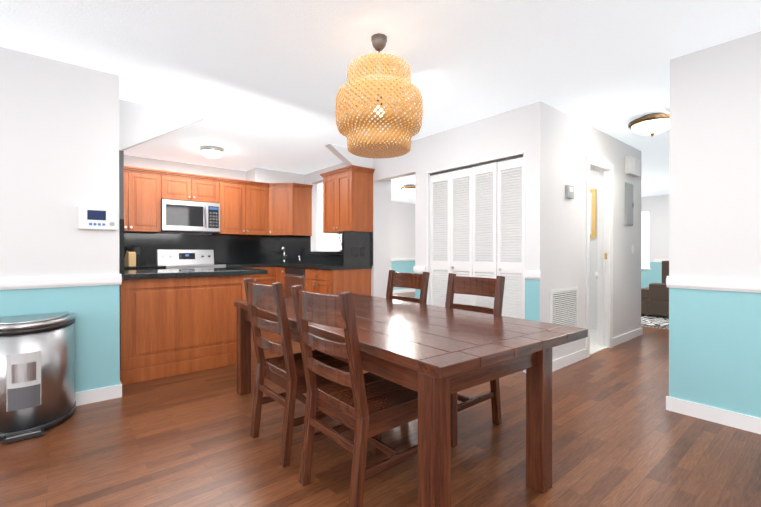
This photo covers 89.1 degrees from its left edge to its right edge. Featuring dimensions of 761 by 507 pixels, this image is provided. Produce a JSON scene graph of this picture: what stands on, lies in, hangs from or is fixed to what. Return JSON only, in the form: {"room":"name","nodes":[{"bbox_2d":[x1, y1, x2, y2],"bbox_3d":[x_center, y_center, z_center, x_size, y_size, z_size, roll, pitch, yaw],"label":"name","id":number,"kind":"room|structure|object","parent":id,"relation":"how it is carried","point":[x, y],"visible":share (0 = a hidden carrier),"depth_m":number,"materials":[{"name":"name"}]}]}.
{"room":"dining room","nodes":[
{"label":"dining room","id":0,"kind":"room"},
{"bbox_2d":[0,292,760,506],"bbox_3d":[1.147,1.117,3.793,15.700,0.060,11.300,0,0,-40],"label":"floor","id":1,"kind":"structure","parent":0,"point":[622,436],"depth_m":2.12,"materials":[{"name":"laminate"}]},
{"bbox_2d":[0,312,75,443],"bbox_3d":[-2.216,0.751,2.413,0.502,0.684,0.415,0,0,-40],"label":"trash can","id":2,"kind":"object","parent":1,"relation":"on","point":[37,374],"visible":0.98,"depth_m":2.34,"materials":[{"name":"silver metal"}]},
{"bbox_2d":[124,267,165,269],"bbox_3d":[-3.345,0.643,5.067,0.815,0.875,0.638,0,0,-40],"label":"base cabinet","id":3,"kind":"object","parent":1,"relation":"on","point":[125,268],"depth_m":4.91,"materials":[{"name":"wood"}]},
{"bbox_2d":[136,263,159,266],"bbox_3d":[-3.616,0.186,4.833,1.527,0.041,0.648,0,0,-40],"label":"countertop","id":4,"kind":"structure","parent":3,"relation":"on","point":[137,264],"depth_m":5.28,"materials":[{"name":"black stone"}]},
{"bbox_2d":[119,274,250,384],"bbox_3d":[-1.941,0.649,3.789,1.092,0.875,0.684,0,0,-40],"label":"kitchen island","id":5,"kind":"object","parent":1,"relation":"on","point":[174,322],"depth_m":3.45,"materials":[{"name":"brown wood"}]},
{"bbox_2d":[124,245,135,265],"bbox_3d":[-3.335,0.022,5.150,0.117,0.282,0.090,0,0,30],"label":"knife block","id":6,"kind":"object","parent":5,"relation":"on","point":[130,258],"visible":0.94,"depth_m":5.12,"materials":[{"name":"brown wood"}]},
{"bbox_2d":[119,267,266,281],"bbox_3d":[-1.899,0.189,3.851,1.278,0.045,0.800,0,0,-40],"label":"island countertop","id":7,"kind":"structure","parent":5,"relation":"on","point":[206,272],"depth_m":3.59,"materials":[{"name":"black stone"}]},
{"bbox_2d":[157,250,225,268],"bbox_3d":[-2.698,0.511,5.533,0.764,1.135,0.701,0,0,-40],"label":"range","id":8,"kind":"object","parent":1,"relation":"on","point":[180,259],"visible":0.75,"depth_m":5.65,"materials":[{"name":"silver metal"}]},
{"bbox_2d":[226,267,275,284],"bbox_3d":[-2.119,0.639,6.056,0.784,0.875,0.693,0,0,-40],"label":"base cabinet","id":9,"kind":"object","parent":1,"relation":"on","point":[265,279],"depth_m":5.96,"materials":[{"name":"brown wood"}]},
{"bbox_2d":[214,263,275,266],"bbox_3d":[-1.891,0.180,6.274,1.415,0.041,0.648,0,0,-40],"label":"countertop","id":10,"kind":"structure","parent":9,"relation":"on","point":[227,264],"depth_m":5.91,"materials":[{"name":"black stone"}]},
{"bbox_2d":[276,267,283,290],"bbox_3d":[-1.321,0.638,6.162,0.686,0.875,0.337,0,0,-40],"label":"base cabinet","id":11,"kind":"object","parent":1,"relation":"on","point":[279,270],"depth_m":5.95,"materials":[{"name":"brown wood"}]},
{"bbox_2d":[284,267,303,296],"bbox_3d":[-1.006,0.640,5.811,0.652,0.875,0.730,0,0,-40],"label":"dishwasher","id":12,"kind":"object","parent":1,"relation":"on","point":[293,276],"depth_m":5.66,"materials":[{"name":"silver metal"}]},
{"bbox_2d":[243,278,353,466],"bbox_3d":[-0.469,0.620,2.285,0.551,0.949,0.445,0,0,-40],"label":"chair","id":13,"kind":"object","parent":1,"relation":"on","point":[285,370],"visible":0.85,"depth_m":2.11,"materials":[{"name":"brown wood"}]},
{"bbox_2d":[304,267,371,295],"bbox_3d":[-0.594,0.642,5.318,0.652,0.875,0.678,0,0,-40],"label":"base cabinet","id":14,"kind":"object","parent":1,"relation":"on","point":[321,280],"depth_m":5.08,"materials":[{"name":"brown wood"}]},
{"bbox_2d":[276,263,367,270],"bbox_3d":[-0.880,0.183,5.653,0.658,0.041,1.600,0,0,-40],"label":"countertop","id":15,"kind":"structure","parent":14,"relation":"on","point":[335,266],"depth_m":5.28,"materials":[{"name":"black stone"}]},
{"bbox_2d":[282,246,300,262],"bbox_3d":[-1.508,0.018,6.409,0.343,0.279,0.177,0,0,-40],"label":"faucet","id":16,"kind":"object","parent":15,"relation":"on","point":[283,247],"visible":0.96,"depth_m":6.41,"materials":[{"name":"silver metal"}]},
{"bbox_2d":[291,285,417,506],"bbox_3d":[-0.078,0.622,1.817,0.551,0.949,0.445,0,0,-40],"label":"chair","id":17,"kind":"object","parent":1,"relation":"on","point":[365,409],"visible":0.92,"depth_m":1.67,"materials":[{"name":"brown wood"}]},
{"bbox_2d":[386,270,429,303],"bbox_3d":[0.042,0.617,3.025,0.551,0.949,0.445,0,0,-40],"label":"chair","id":18,"kind":"object","parent":1,"relation":"on","point":[410,280],"visible":0.31,"depth_m":3.19,"materials":[{"name":"brown wood"}]},
{"bbox_2d":[234,293,587,506],"bbox_3d":[-0.055,0.735,2.501,1.068,0.715,2.220,0,0,-38],"label":"dining table","id":19,"kind":"object","parent":1,"relation":"on","point":[434,357],"visible":0.73,"depth_m":1.75,"materials":[{"name":"brown wood"}]},
{"bbox_2d":[445,273,504,447],"bbox_3d":[0.464,0.619,2.504,0.551,0.949,0.445,0,0,-40],"label":"chair","id":20,"kind":"object","parent":1,"relation":"on","point":[487,287],"visible":0.44,"depth_m":2.49,"materials":[{"name":"brown wood"}]},
{"bbox_2d":[590,328,607,354],"bbox_3d":[2.262,1.075,5.072,1.690,0.012,1.425,0,0,-40],"label":"floor","id":21,"kind":"structure","parent":1,"relation":"on","point":[595,347],"depth_m":4.55,"materials":[{"name":"white"}]},
{"bbox_2d":[641,314,668,328],"bbox_3d":[4.450,1.063,7.561,3.200,0.012,2.750,0,0,-40],"label":"rug","id":22,"kind":"object","parent":1,"relation":"on","point":[648,320],"visible":0.1,"depth_m":6.05,"materials":[{"name":"fabric"}]},
{"bbox_2d":[641,261,668,316],"bbox_3d":[5.533,0.591,6.964,2.200,0.936,0.950,0,0,-40],"label":"sofa","id":23,"kind":"object","parent":22,"relation":"on","point":[654,298],"visible":0.23,"depth_m":6.43,"materials":[{"name":"brown fabric"}]},
{"bbox_2d":[0,31,760,417],"bbox_3d":[1.142,-0.133,3.731,15.620,2.440,11.220,0,0,-40],"label":"wall","id":24,"kind":"structure","parent":0,"point":[58,143],"depth_m":2.73,"materials":[{"name":"white paint"}]},
{"bbox_2d":[78,206,116,229],"bbox_3d":[-2.070,-0.259,2.834,0.230,0.164,0.034,0,0,-40],"label":"alarm keypad","id":25,"kind":"object","parent":24,"relation":"attached to","point":[101,218],"visible":1,"depth_m":2.82,"materials":[{"name":"white plastic"}]},
{"bbox_2d":[124,169,135,232],"bbox_3d":[-3.558,-0.691,5.066,0.494,0.800,0.359,0,0,-40],"label":"upper cabinet","id":26,"kind":"object","parent":24,"relation":"attached to","point":[129,174],"depth_m":5.07,"materials":[{"name":"brown wood"}]},
{"bbox_2d":[136,169,163,232],"bbox_3d":[-3.287,-0.692,5.292,0.437,0.800,0.359,0,0,-40],"label":"upper cabinet","id":27,"kind":"object","parent":24,"relation":"attached to","point":[149,186],"depth_m":5.20,"materials":[{"name":"brown wood"}]},
{"bbox_2d":[164,173,195,201],"bbox_3d":[-2.951,-0.923,5.572,0.441,0.340,0.359,0,0,-40],"label":"upper cabinet","id":28,"kind":"object","parent":24,"relation":"attached to","point":[177,186],"depth_m":5.44,"materials":[{"name":"brown wood"}]},
{"bbox_2d":[161,199,219,232],"bbox_3d":[-2.787,-0.529,5.634,0.762,0.430,0.432,0,0,-40],"label":"over-the-range microwave","id":29,"kind":"object","parent":28,"relation":"attached to","point":[188,216],"visible":0.98,"depth_m":5.49,"materials":[{"name":"silver metal"}]},
{"bbox_2d":[124,232,291,266],"bbox_3d":[-2.976,-0.065,5.775,3.718,0.454,0.020,0,0,-40],"label":"backsplash","id":30,"kind":"structure","parent":24,"relation":"attached to","point":[226,248],"depth_m":6.13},
{"bbox_2d":[196,177,219,202],"bbox_3d":[-2.698,-0.924,5.783,0.442,0.340,0.359,0,0,-40],"label":"upper cabinet","id":31,"kind":"object","parent":24,"relation":"attached to","point":[207,188],"depth_m":5.68,"materials":[{"name":"brown wood"}]},
{"bbox_2d":[212,181,251,235],"bbox_3d":[-2.343,-0.696,6.056,0.452,0.800,0.396,0,0,-40],"label":"upper cabinet","id":32,"kind":"object","parent":24,"relation":"attached to","point":[251,208],"depth_m":5.95,"materials":[{"name":"brown wood"}]},
{"bbox_2d":[252,181,267,235],"bbox_3d":[-2.071,-0.697,6.283,0.484,0.800,0.396,0,0,-40],"label":"upper cabinet","id":33,"kind":"object","parent":24,"relation":"attached to","point":[259,192],"depth_m":6.20,"materials":[{"name":"brown wood"}]},
{"bbox_2d":[268,183,311,236],"bbox_3d":[-1.613,-0.698,6.506,0.686,0.800,0.641,0,0,-40],"label":"upper cabinet","id":34,"kind":"object","parent":24,"relation":"attached to","point":[289,206],"depth_m":6.28,"materials":[{"name":"brown wood"}]},
{"bbox_2d":[292,235,343,262],"bbox_3d":[-0.828,-0.067,6.088,0.020,0.454,2.253,0,0,-40],"label":"backsplash","id":35,"kind":"structure","parent":24,"relation":"attached to","point":[301,246],"depth_m":6.57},
{"bbox_2d":[323,173,331,232],"bbox_3d":[-0.554,-0.693,5.493,0.358,0.800,0.406,0,0,-40],"label":"upper cabinet","id":36,"kind":"object","parent":24,"relation":"attached to","point":[327,179],"depth_m":5.45,"materials":[{"name":"brown wood"}]},
{"bbox_2d":[332,169,372,232],"bbox_3d":[-0.366,-0.692,5.268,0.358,0.800,0.407,0,0,-40],"label":"upper cabinet","id":37,"kind":"object","parent":24,"relation":"attached to","point":[352,189],"depth_m":5.13,"materials":[{"name":"brown wood"}]},
{"bbox_2d":[344,231,371,266],"bbox_3d":[-0.299,-0.062,5.113,0.458,0.454,0.024,0,0,-40],"label":"backsplash","id":38,"kind":"structure","parent":24,"relation":"attached to","point":[357,245],"depth_m":5.09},
{"bbox_2d":[0,258,760,292],"bbox_3d":[1.135,0.192,3.648,15.500,0.080,11.100,0,0,-40],"label":"trim","id":39,"kind":"structure","parent":24,"relation":"attached to","point":[703,283],"depth_m":2.62,"materials":[{"name":"white wood"}]},
{"bbox_2d":[75,288,760,433],"bbox_3d":[1.135,1.040,3.652,15.500,0.095,11.100,0,0,-40],"label":"baseboard","id":40,"kind":"structure","parent":24,"relation":"attached to","point":[749,423],"depth_m":2.68,"materials":[{"name":"white"}]},
{"bbox_2d":[427,152,524,371],"bbox_3d":[0.975,0.075,4.042,0.128,2.021,1.222,0,0,-40],"label":"door frame","id":41,"kind":"structure","parent":24,"relation":"attached to","point":[520,153],"depth_m":3.97,"materials":[{"name":"white wood"}]},
{"bbox_2d":[430,155,522,318],"bbox_3d":[0.961,0.078,4.030,0.057,1.991,1.186,0,0,-40],"label":"bifold closet doors","id":42,"kind":"structure","parent":24,"relation":"in","point":[476,220],"depth_m":3.96,"materials":[{"name":"white wood"}]},
{"bbox_2d":[550,286,577,326],"bbox_3d":[1.772,0.552,3.713,0.560,0.440,0.015,0,0,-40],"label":"air vent","id":43,"kind":"object","parent":24,"relation":"in","point":[563,306],"visible":0.81,"depth_m":3.71,"materials":[{"name":"white plastic"}]},
{"bbox_2d":[565,185,573,198],"bbox_3d":[1.842,-0.598,3.757,0.130,0.120,0.030,0,0,-40],"label":"thermostat","id":44,"kind":"object","parent":24,"relation":"attached to","point":[569,191],"visible":1,"depth_m":3.73,"materials":[{"name":"grey paint"}]},
{"bbox_2d":[590,189,595,237],"bbox_3d":[2.869,-0.567,5.650,0.024,0.690,0.525,0,0,-40],"label":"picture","id":45,"kind":"object","parent":24,"relation":"attached to","point":[592,213],"visible":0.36,"depth_m":5.47,"materials":[{"name":"yellow wood"}]},
{"bbox_2d":[585,155,612,357],"bbox_3d":[2.376,0.028,4.298,0.704,2.112,0.140,0,0,-40],"label":"door frame","id":46,"kind":"structure","parent":24,"relation":"attached to","point":[603,169],"depth_m":4.45,"materials":[{"name":"white wood"}]},
{"bbox_2d":[625,182,633,225],"bbox_3d":[3.103,-0.611,4.814,0.260,0.525,0.024,0,0,-40],"label":"electrical panel","id":47,"kind":"object","parent":24,"relation":"attached to","point":[629,205],"visible":1,"depth_m":4.79,"materials":[{"name":"grey paint"}]},
{"bbox_2d":[625,156,639,176],"bbox_3d":[3.153,-1.083,4.829,0.360,0.210,0.062,0,0,-40],"label":"door chime","id":48,"kind":"object","parent":24,"relation":"attached to","point":[632,166],"visible":1,"depth_m":4.74,"materials":[{"name":"white plastic"}]},
{"bbox_2d":[641,210,650,269],"bbox_3d":[6.169,-0.325,9.778,0.150,1.430,1.180,0,0,-40],"label":"window","id":49,"kind":"structure","parent":24,"relation":"in","point":[645,240],"depth_m":9.39,"materials":[{"name":"white"}]},
{"bbox_2d":[0,0,760,203],"bbox_3d":[1.147,-1.393,3.782,15.700,0.080,11.300,0,0,-40],"label":"ceiling","id":50,"kind":"structure","parent":0,"point":[257,83],"depth_m":2.65,"materials":[{"name":"white paint"}]},
{"bbox_2d":[200,146,223,157],"bbox_3d":[-2.185,-1.298,5.012,0.280,0.119,0.280,0,0,-40],"label":"kitchen ceiling light","id":51,"kind":"object","parent":50,"relation":"attached to","point":[211,152],"visible":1,"depth_m":4.92,"materials":[{"name":"white glass"}]},
{"bbox_2d":[119,99,372,183],"bbox_3d":[-2.002,-1.069,5.112,3.068,0.580,2.278,0,0,-40],"label":"soffit beam","id":52,"kind":"structure","parent":50,"relation":"attached to","point":[139,124],"depth_m":3.61,"materials":[{"name":"white paint"}]},
{"bbox_2d":[335,33,422,158],"bbox_3d":[-0.009,-0.990,2.414,0.546,0.714,0.546,0,0,-40],"label":"pendant lamp","id":53,"kind":"object","parent":50,"relation":"hanging from","point":[395,86],"visible":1,"depth_m":2.24,"materials":[{"name":"brown wicker"}]},
{"bbox_2d":[400,185,414,194],"bbox_3d":[0.602,-1.271,7.822,0.405,0.199,0.405,0,0,-40],"label":"light","id":54,"kind":"object","parent":50,"relation":"attached to","point":[408,189],"visible":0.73,"depth_m":7.70,"materials":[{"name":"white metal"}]},
{"bbox_2d":[628,113,669,136],"bbox_3d":[2.684,-1.253,3.815,0.405,0.199,0.405,0,0,-40],"label":"hall ceiling light","id":55,"kind":"object","parent":50,"relation":"attached to","point":[652,124],"visible":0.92,"depth_m":3.72,"materials":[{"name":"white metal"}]}
]}

